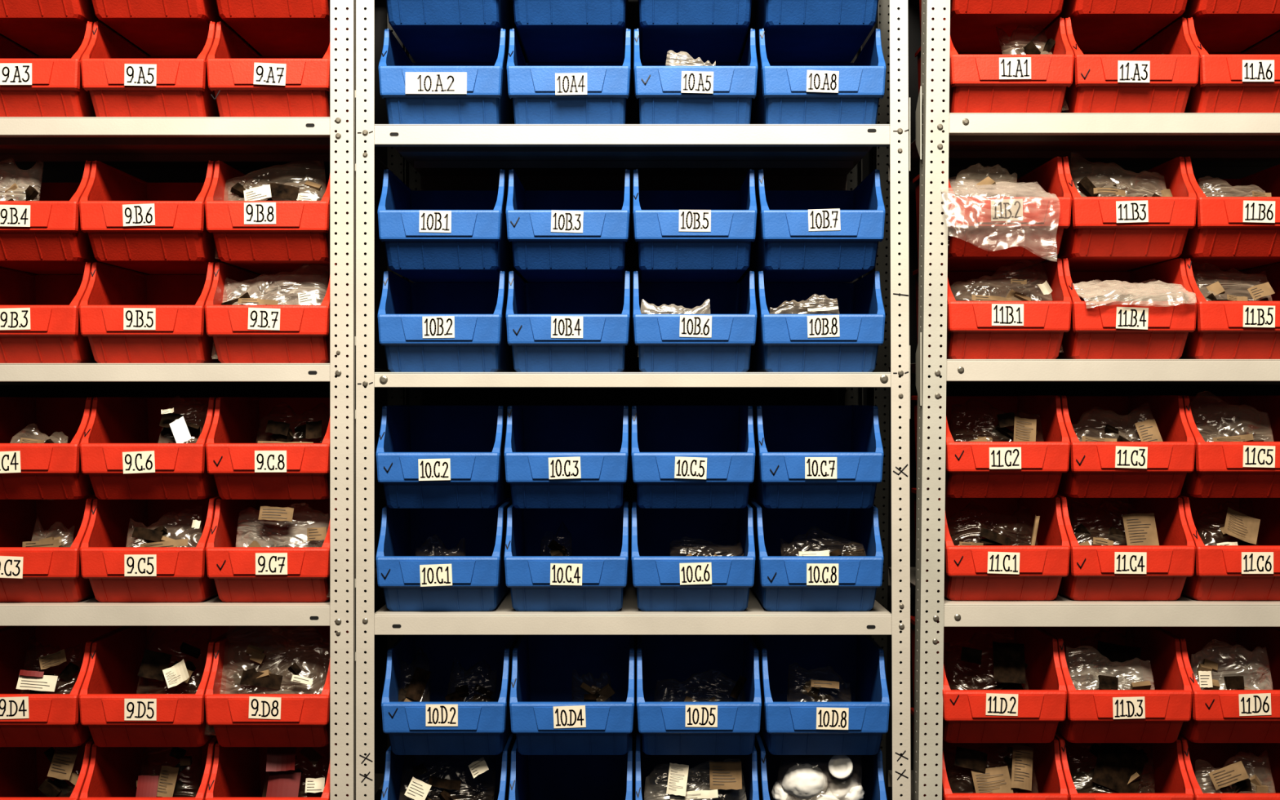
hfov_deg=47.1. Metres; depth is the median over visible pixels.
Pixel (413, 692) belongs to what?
bag
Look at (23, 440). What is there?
bag
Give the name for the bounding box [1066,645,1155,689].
bag
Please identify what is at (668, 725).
storage bin
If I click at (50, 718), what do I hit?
storage bin
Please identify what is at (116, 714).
storage bin
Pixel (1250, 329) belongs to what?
storage bin
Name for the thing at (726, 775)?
bag
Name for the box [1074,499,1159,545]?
bag
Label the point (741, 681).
bag
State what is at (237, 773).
storage bin
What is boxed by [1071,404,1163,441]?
bag
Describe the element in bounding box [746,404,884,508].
storage bin
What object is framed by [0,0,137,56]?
storage bin
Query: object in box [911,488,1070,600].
storage bin
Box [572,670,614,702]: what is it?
bag
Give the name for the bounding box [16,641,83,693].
bag
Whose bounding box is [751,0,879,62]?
storage bin
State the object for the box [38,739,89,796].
bag
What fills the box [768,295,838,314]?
bag
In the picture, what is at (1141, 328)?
storage bin
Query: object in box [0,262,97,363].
storage bin
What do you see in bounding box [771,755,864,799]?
fittings
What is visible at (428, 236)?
storage bin
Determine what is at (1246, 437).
bag
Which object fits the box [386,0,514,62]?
storage bin
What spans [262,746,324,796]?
bag
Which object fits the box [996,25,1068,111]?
bag
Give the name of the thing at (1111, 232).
storage bin
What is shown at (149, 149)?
metal shelving unit
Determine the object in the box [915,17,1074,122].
storage bin
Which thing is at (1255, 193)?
bag
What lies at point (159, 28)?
storage bin
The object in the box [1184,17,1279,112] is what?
storage bin
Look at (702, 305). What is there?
bag
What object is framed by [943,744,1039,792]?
bag
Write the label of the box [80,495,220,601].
storage bin
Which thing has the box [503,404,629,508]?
storage bin
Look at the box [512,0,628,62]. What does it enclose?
storage bin
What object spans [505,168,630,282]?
storage bin
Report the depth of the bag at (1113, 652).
1.89 m
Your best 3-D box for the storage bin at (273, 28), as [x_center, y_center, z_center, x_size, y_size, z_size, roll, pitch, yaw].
[-0.456,-0.539,1.914,0.153,0.128,0.239,0,0,0]
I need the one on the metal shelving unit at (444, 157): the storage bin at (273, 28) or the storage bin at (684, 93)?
the storage bin at (684, 93)
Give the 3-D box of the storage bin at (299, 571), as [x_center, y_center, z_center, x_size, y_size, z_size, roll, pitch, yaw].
[-0.456,0.187,1.914,0.153,0.128,0.240,0,0,0]
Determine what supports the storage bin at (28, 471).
on the storage bin at (27, 574)
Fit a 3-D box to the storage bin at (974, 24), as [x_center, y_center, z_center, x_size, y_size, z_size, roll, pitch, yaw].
[0.457,-0.544,1.914,0.153,0.128,0.239,0,0,0]
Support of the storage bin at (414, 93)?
on the metal shelving unit at (444, 157)
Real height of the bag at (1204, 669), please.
0.116 m
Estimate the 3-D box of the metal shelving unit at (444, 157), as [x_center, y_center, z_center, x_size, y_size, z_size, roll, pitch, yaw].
[-0.007,0.315,2.001,0.684,2.250,0.411,0,0,0]
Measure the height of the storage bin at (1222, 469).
0.128 m
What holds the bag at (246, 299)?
in the storage bin at (291, 331)
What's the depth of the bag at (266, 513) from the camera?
1.83 m
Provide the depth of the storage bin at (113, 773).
1.93 m
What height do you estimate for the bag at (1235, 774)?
0.093 m
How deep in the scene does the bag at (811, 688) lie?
1.87 m
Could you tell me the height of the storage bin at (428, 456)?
0.128 m
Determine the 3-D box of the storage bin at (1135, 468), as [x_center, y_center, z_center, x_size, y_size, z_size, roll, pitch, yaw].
[0.605,0.058,1.914,0.153,0.128,0.240,0,0,0]
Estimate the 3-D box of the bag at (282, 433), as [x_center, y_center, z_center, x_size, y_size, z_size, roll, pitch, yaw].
[-0.443,0.063,1.873,0.095,0.120,0.065,0,0,0]
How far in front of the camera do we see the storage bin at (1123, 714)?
1.82 m
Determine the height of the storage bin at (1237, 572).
0.128 m
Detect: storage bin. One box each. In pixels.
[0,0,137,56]
[0,21,95,116]
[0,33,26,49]
[0,160,136,274]
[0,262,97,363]
[0,396,95,499]
[0,496,97,601]
[0,626,128,746]
[0,737,93,799]
[79,160,248,274]
[79,262,221,363]
[79,626,243,746]
[79,735,217,799]
[80,21,219,116]
[80,396,218,499]
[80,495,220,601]
[91,0,248,56]
[204,160,348,274]
[204,262,348,363]
[204,620,348,746]
[204,722,348,799]
[205,396,348,499]
[205,488,364,601]
[206,21,365,130]
[216,0,348,56]
[375,404,515,508]
[375,497,511,610]
[377,28,514,124]
[377,168,512,282]
[377,271,512,372]
[380,730,515,799]
[381,635,518,755]
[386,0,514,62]
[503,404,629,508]
[503,497,629,610]
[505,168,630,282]
[505,271,630,372]
[506,28,631,124]
[508,731,632,799]
[509,635,635,755]
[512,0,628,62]
[631,404,755,508]
[631,497,755,610]
[632,168,757,282]
[632,271,757,372]
[633,28,758,124]
[635,717,759,799]
[636,635,761,755]
[638,0,751,62]
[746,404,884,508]
[747,497,884,610]
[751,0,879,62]
[751,28,886,124]
[751,168,885,282]
[751,271,885,372]
[753,635,889,755]
[754,728,887,799]
[910,615,1066,742]
[910,707,1068,799]
[911,395,1070,497]
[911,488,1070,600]
[912,156,1071,271]
[912,257,1071,359]
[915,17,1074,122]
[919,0,1063,52]
[1028,156,1197,271]
[1031,0,1187,52]
[1036,626,1192,742]
[1054,732,1194,799]
[1055,493,1195,600]
[1056,257,1197,359]
[1057,395,1195,497]
[1061,17,1199,112]
[1139,156,1279,271]
[1142,0,1279,52]
[1154,626,1279,742]
[1177,733,1279,799]
[1178,257,1279,359]
[1178,494,1279,600]
[1180,395,1279,497]
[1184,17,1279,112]
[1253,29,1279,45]
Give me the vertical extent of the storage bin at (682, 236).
0.128 m
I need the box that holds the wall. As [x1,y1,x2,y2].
[0,0,1279,799]
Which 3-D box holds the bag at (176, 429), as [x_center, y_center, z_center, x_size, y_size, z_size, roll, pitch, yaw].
[-0.581,0.059,1.859,0.061,0.131,0.071,0,0,9]
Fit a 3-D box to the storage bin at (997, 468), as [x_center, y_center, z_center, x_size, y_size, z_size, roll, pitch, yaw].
[0.451,0.058,1.914,0.153,0.128,0.240,0,0,0]
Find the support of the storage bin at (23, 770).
on the metal shelving unit at (149, 149)
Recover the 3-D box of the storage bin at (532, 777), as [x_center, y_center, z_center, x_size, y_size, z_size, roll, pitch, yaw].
[-0.085,0.502,1.910,0.153,0.128,0.239,0,0,0]
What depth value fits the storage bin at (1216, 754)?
1.96 m
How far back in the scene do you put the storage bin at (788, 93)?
1.81 m
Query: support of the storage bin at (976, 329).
on the metal shelving unit at (1222, 145)
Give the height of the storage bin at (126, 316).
0.128 m
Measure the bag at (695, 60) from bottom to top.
0.090 m
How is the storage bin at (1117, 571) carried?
on the metal shelving unit at (1222, 145)
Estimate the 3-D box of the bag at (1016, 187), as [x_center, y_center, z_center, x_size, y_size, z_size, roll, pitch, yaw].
[0.437,-0.226,1.823,0.149,0.117,0.102,0,0,0]
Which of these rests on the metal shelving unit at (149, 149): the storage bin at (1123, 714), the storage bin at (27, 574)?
the storage bin at (27, 574)
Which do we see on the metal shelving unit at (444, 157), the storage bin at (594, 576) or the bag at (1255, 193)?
the storage bin at (594, 576)
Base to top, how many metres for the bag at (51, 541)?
0.102 m
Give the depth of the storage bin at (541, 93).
1.80 m
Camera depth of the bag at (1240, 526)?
1.84 m
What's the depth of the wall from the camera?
2.25 m
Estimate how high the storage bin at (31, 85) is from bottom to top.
0.128 m
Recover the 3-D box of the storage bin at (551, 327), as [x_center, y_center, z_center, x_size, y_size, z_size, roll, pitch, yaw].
[-0.088,-0.099,1.914,0.153,0.128,0.240,0,0,0]
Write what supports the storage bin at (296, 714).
on the storage bin at (237, 773)
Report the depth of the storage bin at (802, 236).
1.82 m
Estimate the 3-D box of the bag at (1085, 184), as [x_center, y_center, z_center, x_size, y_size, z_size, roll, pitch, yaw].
[0.604,-0.249,1.858,0.132,0.141,0.068,0,0,0]
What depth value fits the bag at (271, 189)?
1.84 m
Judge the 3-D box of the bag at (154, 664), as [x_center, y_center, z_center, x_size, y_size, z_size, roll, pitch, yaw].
[-0.596,0.353,1.867,0.088,0.145,0.077,0,0,0]
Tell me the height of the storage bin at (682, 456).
0.128 m
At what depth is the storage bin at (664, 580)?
1.82 m
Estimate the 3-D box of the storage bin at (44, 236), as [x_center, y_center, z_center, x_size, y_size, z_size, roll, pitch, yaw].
[-0.765,-0.237,1.914,0.153,0.128,0.240,0,0,0]
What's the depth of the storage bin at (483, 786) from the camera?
2.03 m
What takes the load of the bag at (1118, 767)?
in the storage bin at (1171, 781)
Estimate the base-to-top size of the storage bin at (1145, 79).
0.128 m
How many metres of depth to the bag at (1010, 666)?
1.85 m
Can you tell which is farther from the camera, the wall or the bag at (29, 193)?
the wall
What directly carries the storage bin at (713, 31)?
on the storage bin at (684, 93)
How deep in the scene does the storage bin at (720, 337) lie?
1.82 m
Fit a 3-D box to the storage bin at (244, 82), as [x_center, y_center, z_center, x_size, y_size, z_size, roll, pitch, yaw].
[-0.455,-0.412,1.914,0.153,0.128,0.240,0,0,0]
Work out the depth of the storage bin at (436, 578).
1.82 m
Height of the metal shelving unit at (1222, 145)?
2.250 m
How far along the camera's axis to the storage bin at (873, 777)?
1.93 m
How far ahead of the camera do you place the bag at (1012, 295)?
1.83 m
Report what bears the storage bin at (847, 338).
on the metal shelving unit at (444, 157)
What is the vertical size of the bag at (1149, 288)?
0.042 m
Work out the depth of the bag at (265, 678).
1.84 m
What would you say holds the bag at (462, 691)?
in the storage bin at (431, 726)
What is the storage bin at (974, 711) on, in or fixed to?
on the storage bin at (1046, 763)
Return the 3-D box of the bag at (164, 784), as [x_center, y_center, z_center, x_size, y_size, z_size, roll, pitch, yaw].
[-0.600,0.489,1.877,0.080,0.134,0.072,0,0,0]
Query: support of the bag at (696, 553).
in the storage bin at (664, 580)
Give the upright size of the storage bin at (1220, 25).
0.128 m
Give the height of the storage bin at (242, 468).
0.128 m
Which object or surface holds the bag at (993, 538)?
in the storage bin at (1019, 571)
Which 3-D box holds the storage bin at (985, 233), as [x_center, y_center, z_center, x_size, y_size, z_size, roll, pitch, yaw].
[0.453,-0.242,1.914,0.153,0.128,0.240,0,0,0]
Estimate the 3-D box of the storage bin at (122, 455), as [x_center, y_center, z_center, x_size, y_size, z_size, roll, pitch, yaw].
[-0.610,0.060,1.914,0.153,0.128,0.240,0,0,0]
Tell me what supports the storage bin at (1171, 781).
on the metal shelving unit at (1222, 145)
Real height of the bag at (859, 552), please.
0.101 m
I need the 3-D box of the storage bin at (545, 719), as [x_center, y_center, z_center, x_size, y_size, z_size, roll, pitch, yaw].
[-0.083,0.375,1.902,0.153,0.128,0.240,0,0,0]
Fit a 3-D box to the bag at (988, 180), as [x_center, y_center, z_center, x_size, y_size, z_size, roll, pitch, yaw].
[0.429,-0.240,1.847,0.100,0.122,0.051,0,0,0]
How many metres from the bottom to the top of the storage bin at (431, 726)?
0.128 m
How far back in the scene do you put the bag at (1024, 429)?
1.85 m
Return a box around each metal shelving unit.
[0,0,404,799]
[355,0,911,799]
[869,0,1279,799]
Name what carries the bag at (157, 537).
in the storage bin at (115, 571)
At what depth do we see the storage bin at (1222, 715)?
1.83 m
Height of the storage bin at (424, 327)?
0.128 m
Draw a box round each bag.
[0,157,43,200]
[9,423,67,500]
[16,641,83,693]
[22,520,74,546]
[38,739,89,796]
[125,506,202,546]
[135,746,202,796]
[136,626,211,691]
[157,395,208,500]
[205,626,329,733]
[212,264,328,355]
[215,160,326,248]
[235,502,329,602]
[255,402,321,443]
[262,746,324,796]
[398,649,431,702]
[398,756,495,799]
[414,534,466,555]
[444,658,496,702]
[540,528,572,555]
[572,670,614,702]
[637,302,710,350]
[644,759,746,799]
[662,669,746,702]
[665,49,715,66]
[670,536,744,555]
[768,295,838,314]
[777,755,862,786]
[786,528,864,555]
[786,663,845,702]
[940,176,1057,198]
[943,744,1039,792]
[945,631,1027,689]
[948,163,1017,246]
[950,260,1062,345]
[950,402,1042,441]
[959,502,1039,545]
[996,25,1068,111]
[1064,738,1155,792]
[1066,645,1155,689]
[1070,153,1173,196]
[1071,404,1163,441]
[1072,279,1195,305]
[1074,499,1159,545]
[1080,629,1141,689]
[1191,391,1273,441]
[1191,639,1272,689]
[1192,262,1275,301]
[1195,749,1275,792]
[1197,499,1260,545]
[1198,175,1271,196]
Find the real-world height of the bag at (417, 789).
0.127 m
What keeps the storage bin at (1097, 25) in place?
on the storage bin at (1145, 79)
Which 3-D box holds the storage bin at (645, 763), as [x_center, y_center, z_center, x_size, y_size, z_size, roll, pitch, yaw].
[0.070,0.502,1.910,0.153,0.128,0.239,0,0,0]
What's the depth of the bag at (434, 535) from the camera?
1.89 m
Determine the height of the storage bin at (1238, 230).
0.128 m
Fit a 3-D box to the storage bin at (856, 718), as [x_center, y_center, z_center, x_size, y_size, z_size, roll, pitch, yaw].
[0.228,0.375,1.902,0.153,0.128,0.240,0,0,0]
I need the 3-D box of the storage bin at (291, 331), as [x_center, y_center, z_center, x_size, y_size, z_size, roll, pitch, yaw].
[-0.457,-0.110,1.914,0.153,0.128,0.240,0,0,0]
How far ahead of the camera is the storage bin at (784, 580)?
1.82 m
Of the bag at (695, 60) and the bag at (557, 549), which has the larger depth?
the bag at (557, 549)
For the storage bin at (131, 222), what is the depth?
1.82 m
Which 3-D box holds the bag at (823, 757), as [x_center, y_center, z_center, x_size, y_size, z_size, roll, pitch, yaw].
[0.225,0.495,1.861,0.113,0.108,0.077,0,0,0]
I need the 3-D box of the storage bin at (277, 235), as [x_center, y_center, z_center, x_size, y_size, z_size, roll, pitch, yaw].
[-0.457,-0.237,1.914,0.153,0.128,0.240,0,0,0]
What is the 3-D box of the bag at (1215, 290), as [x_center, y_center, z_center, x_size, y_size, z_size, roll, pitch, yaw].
[0.748,-0.114,1.856,0.104,0.125,0.066,0,0,0]
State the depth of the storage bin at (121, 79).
1.81 m
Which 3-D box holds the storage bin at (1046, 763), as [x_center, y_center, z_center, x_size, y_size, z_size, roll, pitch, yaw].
[0.449,0.489,1.914,0.153,0.128,0.239,0,0,0]

